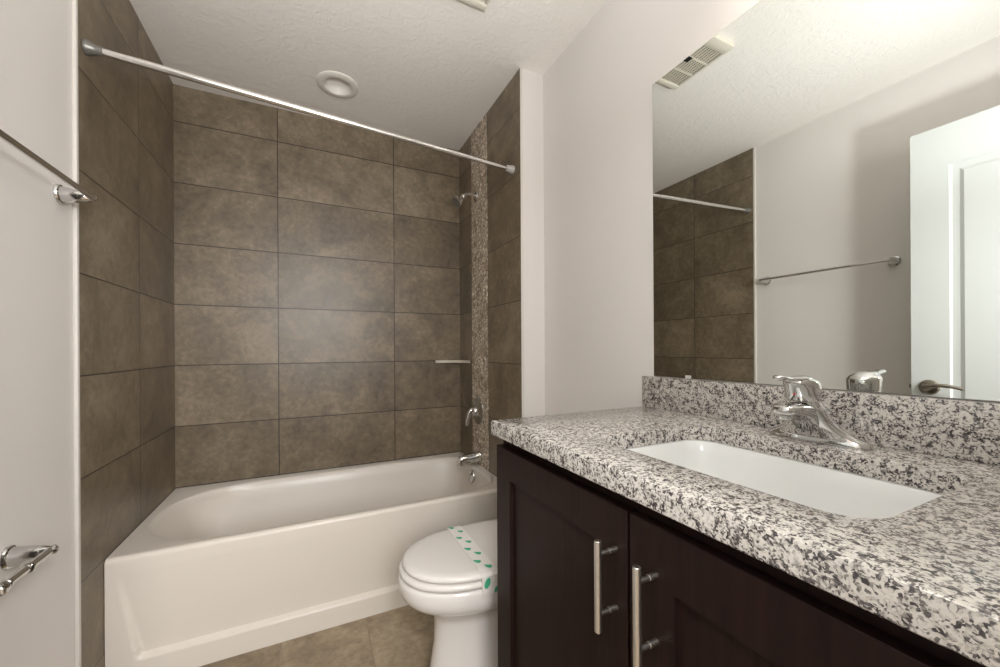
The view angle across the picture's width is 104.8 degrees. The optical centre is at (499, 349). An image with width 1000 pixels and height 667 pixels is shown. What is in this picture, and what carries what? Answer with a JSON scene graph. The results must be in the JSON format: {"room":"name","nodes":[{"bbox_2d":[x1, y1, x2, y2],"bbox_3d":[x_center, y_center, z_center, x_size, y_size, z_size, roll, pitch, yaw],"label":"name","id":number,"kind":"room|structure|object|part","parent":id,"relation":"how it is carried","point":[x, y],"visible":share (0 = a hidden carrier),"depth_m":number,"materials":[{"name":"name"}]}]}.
{"room":"bathroom","nodes":[
{"label":"bathroom","id":0,"kind":"room"},
{"bbox_2d":[0,0,174,666],"bbox_3d":[-1.136,-0.097,0.784,0.120,2.452,2.702,0,0,-26],"label":"wall","id":1,"kind":"structure","parent":0,"point":[126,141],"depth_m":1.14,"materials":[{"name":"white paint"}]},
{"bbox_2d":[0,545,59,596],"bbox_3d":[-1.047,0.472,0.822,0.086,0.053,0.206,0,0,-26],"label":"toilet paper holder","id":2,"kind":"object","parent":1,"relation":"attached to","point":[30,556],"visible":1,"depth_m":0.86,"materials":[{"name":"silver metal"}]},
{"bbox_3d":[-1.081,0.472,0.891,0.085,0.053,0.053,0,0,-26],"label":"post","id":3,"kind":"part","parent":2,"relation":"part of","materials":[{"name":"silver metal"}]},
{"bbox_2d":[0,129,97,203],"bbox_3d":[-1.046,-0.428,0.802,0.079,0.053,0.659,0,0,-26],"label":"towel bar","id":4,"kind":"object","parent":1,"relation":"attached to","point":[62,195],"visible":1,"depth_m":1.00,"materials":[{"name":"silver metal"}]},
{"bbox_3d":[-1.179,-0.427,1.075,0.079,0.053,0.053,0,0,-26],"label":"post","id":5,"kind":"part","parent":4,"relation":"part of","materials":[{"name":"silver metal"}]},
{"bbox_2d":[71,0,80,666],"bbox_3d":[-1.241,-0.097,1.128,0.010,2.452,0.013,0,0,-26],"label":"trim","id":6,"kind":"structure","parent":1,"relation":"attached to","point":[75,115],"depth_m":1.12,"materials":[{"name":"grey paint"}]},
{"bbox_2d":[81,38,514,173],"bbox_3d":[-0.598,-0.898,1.526,1.506,0.088,0.045,0,0,-28],"label":"shower curtain rod","id":7,"kind":"object","parent":1,"relation":"attached to","point":[89,48],"visible":1,"depth_m":1.37,"materials":[{"name":"silver metal"}]},
{"bbox_2d":[173,84,460,488],"bbox_3d":[-0.930,-0.099,2.321,1.614,2.452,0.120,0,0,-26],"label":"wall","id":8,"kind":"structure","parent":0,"point":[317,260],"depth_m":2.17,"materials":[{"name":"brown tile"}]},
{"bbox_2d":[435,360,469,362],"bbox_3d":[-0.305,0.080,2.457,0.172,0.016,0.180,0,0,-26],"label":"corner shelf","id":9,"kind":"object","parent":8,"relation":"attached to","point":[436,361],"visible":1,"depth_m":2.49,"materials":[{"name":"beige stone"}]},
{"bbox_2d":[200,605,433,666],"bbox_3d":[-0.045,1.173,0.523,4.200,0.100,4.120,0,0,-26],"label":"floor","id":10,"kind":"structure","parent":0,"point":[403,636],"depth_m":1.45,"materials":[{"name":"tile"}]},
{"bbox_2d":[104,452,496,666],"bbox_3d":[-0.778,0.908,1.917,1.502,0.437,0.730,0,0,-26],"label":"bathtub","id":11,"kind":"object","parent":10,"relation":"on","point":[215,572],"visible":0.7,"depth_m":1.55,"materials":[{"name":"white ceramic"}]},
{"bbox_2d":[108,452,496,557],"bbox_3d":[-0.782,0.871,1.924,1.502,0.362,0.714,0,0,-26],"label":"basin","id":12,"kind":"object","parent":11,"relation":"in","point":[380,509],"depth_m":1.85,"materials":[{"name":"white ceramic"}]},
{"bbox_3d":[-0.166,0.737,2.232,0.028,0.072,0.072,0,0,-26],"label":"overflow plate","id":13,"kind":"part","parent":11,"relation":"part of","materials":[{"name":"silver metal"}]},
{"bbox_2d":[398,519,497,666],"bbox_3d":[0.020,0.738,1.404,0.765,0.770,0.448,0,0,-26],"label":"toilet","id":14,"kind":"object","parent":10,"relation":"on","point":[436,577],"visible":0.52,"depth_m":1.25,"materials":[{"name":"white ceramic"}]},
{"bbox_3d":[-0.082,0.721,1.354,0.533,0.019,0.354,0,0,-26],"label":"seat","id":15,"kind":"part","parent":14,"relation":"part of","materials":[{"name":"white plastic"}]},
{"bbox_3d":[-0.064,0.707,1.363,0.553,0.044,0.348,0,0,-26],"label":"lid","id":16,"kind":"part","parent":14,"relation":"part of","materials":[{"name":"white plastic"}]},
{"bbox_2d":[445,525,497,596],"bbox_3d":[-0.108,0.717,1.340,0.054,0.071,0.364,0,0,-26],"label":"band","id":17,"kind":"object","parent":14,"relation":"on","point":[488,572],"visible":0.96,"depth_m":1.24,"materials":[{"name":"white paper"}]},
{"bbox_2d":[497,440,985,666],"bbox_3d":[0.434,0.676,0.731,0.593,0.890,0.984,0,0,-26],"label":"vanity cabinet","id":18,"kind":"object","parent":10,"relation":"on","point":[589,574],"visible":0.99,"depth_m":0.59,"materials":[{"name":"brown wood"}]},
{"bbox_3d":[0.108,0.635,0.847,0.020,0.744,0.489,0,0,-26],"label":"door","id":19,"kind":"part","parent":18,"relation":"part of","materials":[{"name":"brown wood"}]},
{"bbox_3d":[0.174,0.386,0.635,0.044,0.149,0.012,0,0,-26],"label":"handle","id":20,"kind":"part","parent":18,"relation":"part of","materials":[{"name":"silver metal"}]},
{"bbox_3d":[0.211,0.386,0.559,0.044,0.149,0.012,0,0,-26],"label":"handle","id":21,"kind":"part","parent":18,"relation":"part of","materials":[{"name":"silver metal"}]},
{"bbox_2d":[491,406,999,666],"bbox_3d":[0.451,0.211,0.737,0.580,0.039,0.980,0,0,-26],"label":"countertop","id":22,"kind":"structure","parent":18,"relation":"on","point":[931,569],"depth_m":0.45,"materials":[{"name":"stone"}]},
{"bbox_2d":[628,440,941,518],"bbox_3d":[0.452,0.305,0.699,0.373,0.158,0.501,0,0,-26],"label":"sink basin","id":23,"kind":"object","parent":22,"relation":"in","point":[826,489],"visible":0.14,"depth_m":0.77,"materials":[{"name":"white ceramic"}]},
{"bbox_2d":[769,375,874,450],"bbox_3d":[0.619,0.119,0.799,0.179,0.141,0.160,0,0,5],"label":"faucet","id":24,"kind":"object","parent":22,"relation":"on","point":[807,419],"visible":1,"depth_m":0.75,"materials":[{"name":"silver metal"}]},
{"bbox_3d":[0.573,0.059,0.756,0.108,0.019,0.043,0,0,-26],"label":"lever","id":25,"kind":"part","parent":24,"relation":"part of","materials":[{"name":"silver metal"}]},
{"bbox_3d":[0.593,0.141,0.766,0.126,0.073,0.058,0,0,-26],"label":"spout","id":26,"kind":"part","parent":24,"relation":"part of","materials":[{"name":"silver metal"}]},
{"bbox_3d":[0.325,0.634,0.402,0.020,0.744,0.488,0,0,-26],"label":"door","id":27,"kind":"part","parent":18,"relation":"part of","materials":[{"name":"brown wood"}]},
{"bbox_2d":[130,0,606,150],"bbox_3d":[-0.059,-1.379,0.523,4.200,0.100,4.120,0,0,-26],"label":"ceiling","id":28,"kind":"structure","parent":0,"point":[428,71],"depth_m":1.70,"materials":[{"name":"white paint"}]},
{"bbox_2d":[316,71,357,97],"bbox_3d":[-0.813,-1.341,1.930,0.194,0.052,0.194,0,0,-26],"label":"recessed light","id":29,"kind":"object","parent":28,"relation":"in","point":[337,84],"visible":1,"depth_m":1.95,"materials":[{"name":"beige"}]},
{"bbox_2d":[459,0,489,10],"bbox_3d":[-0.103,-1.319,1.302,0.247,0.020,0.310,0,0,-26],"label":"ceiling vent","id":30,"kind":"object","parent":28,"relation":"in","point":[480,4],"visible":1,"depth_m":1.46,"materials":[{"name":"beige plastic"}]},
{"bbox_2d":[476,0,489,4],"bbox_3d":[-0.103,-1.321,1.302,0.247,0.016,0.290,0,0,-26],"label":"grille","id":31,"kind":"object","parent":30,"relation":"attached to","point":[478,2],"depth_m":1.46,"materials":[{"name":"beige plastic"}]},
{"bbox_2d":[459,68,544,476],"bbox_3d":[0.026,-0.104,2.256,0.252,2.452,0.851,0,0,-26],"label":"wall","id":32,"kind":"structure","parent":0,"point":[490,226],"depth_m":2.00,"materials":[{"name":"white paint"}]},
{"bbox_2d":[452,191,478,207],"bbox_3d":[-0.201,-0.882,2.253,0.161,0.118,0.068,0,0,-33],"label":"shower","id":33,"kind":"object","parent":32,"relation":"attached to","point":[457,200],"visible":1,"depth_m":2.23,"materials":[{"name":"grey metal"}]},
{"bbox_3d":[-0.178,-0.907,2.275,0.095,0.042,0.026,0,0,-34],"label":"shower arm","id":34,"kind":"part","parent":33,"relation":"part of","materials":[{"name":"silver metal"}]},
{"bbox_2d":[458,450,481,465],"bbox_3d":[-0.178,0.631,2.245,0.135,0.081,0.066,0,0,-26],"label":"tub spout","id":35,"kind":"object","parent":32,"relation":"attached to","point":[472,457],"visible":1,"depth_m":2.22,"materials":[{"name":"silver metal"}]},
{"bbox_2d":[465,397,483,425],"bbox_3d":[-0.162,0.367,2.265,0.082,0.164,0.164,0,0,-26],"label":"shower valve","id":36,"kind":"object","parent":32,"relation":"attached to","point":[477,411],"visible":1,"depth_m":2.25,"materials":[{"name":"silver metal"}]},
{"bbox_3d":[-0.178,0.396,2.263,0.054,0.106,0.032,0,0,-11],"label":"lever","id":37,"kind":"part","parent":36,"relation":"part of","materials":[{"name":"silver metal"}]},
{"bbox_2d":[520,67,523,417],"bbox_3d":[0.107,-0.104,1.820,0.013,2.452,0.004,0,0,-26],"label":"trim","id":38,"kind":"structure","parent":32,"relation":"attached to","point":[521,82],"depth_m":1.82,"materials":[{"name":"grey paint"}]},
{"bbox_2d":[543,0,999,414],"bbox_3d":[0.652,-0.107,1.120,0.120,2.452,1.740,0,0,-26],"label":"wall","id":39,"kind":"structure","parent":0,"point":[598,103],"depth_m":1.47,"materials":[{"name":"white paint"}]},
{"bbox_2d":[642,376,999,465],"bbox_3d":[0.701,0.139,0.859,0.022,0.100,0.980,0,0,-26],"label":"backsplash","id":40,"kind":"structure","parent":39,"relation":"attached to","point":[966,430],"depth_m":0.76,"materials":[{"name":"stone"}]},
{"bbox_2d":[652,0,999,401],"bbox_3d":[0.711,-0.392,0.848,0.009,0.961,0.938,0,0,-26],"label":"wall mirror","id":41,"kind":"object","parent":39,"relation":"attached to","point":[826,173],"visible":1,"depth_m":0.82,"materials":[{"name":"silver mirror"}]}
]}

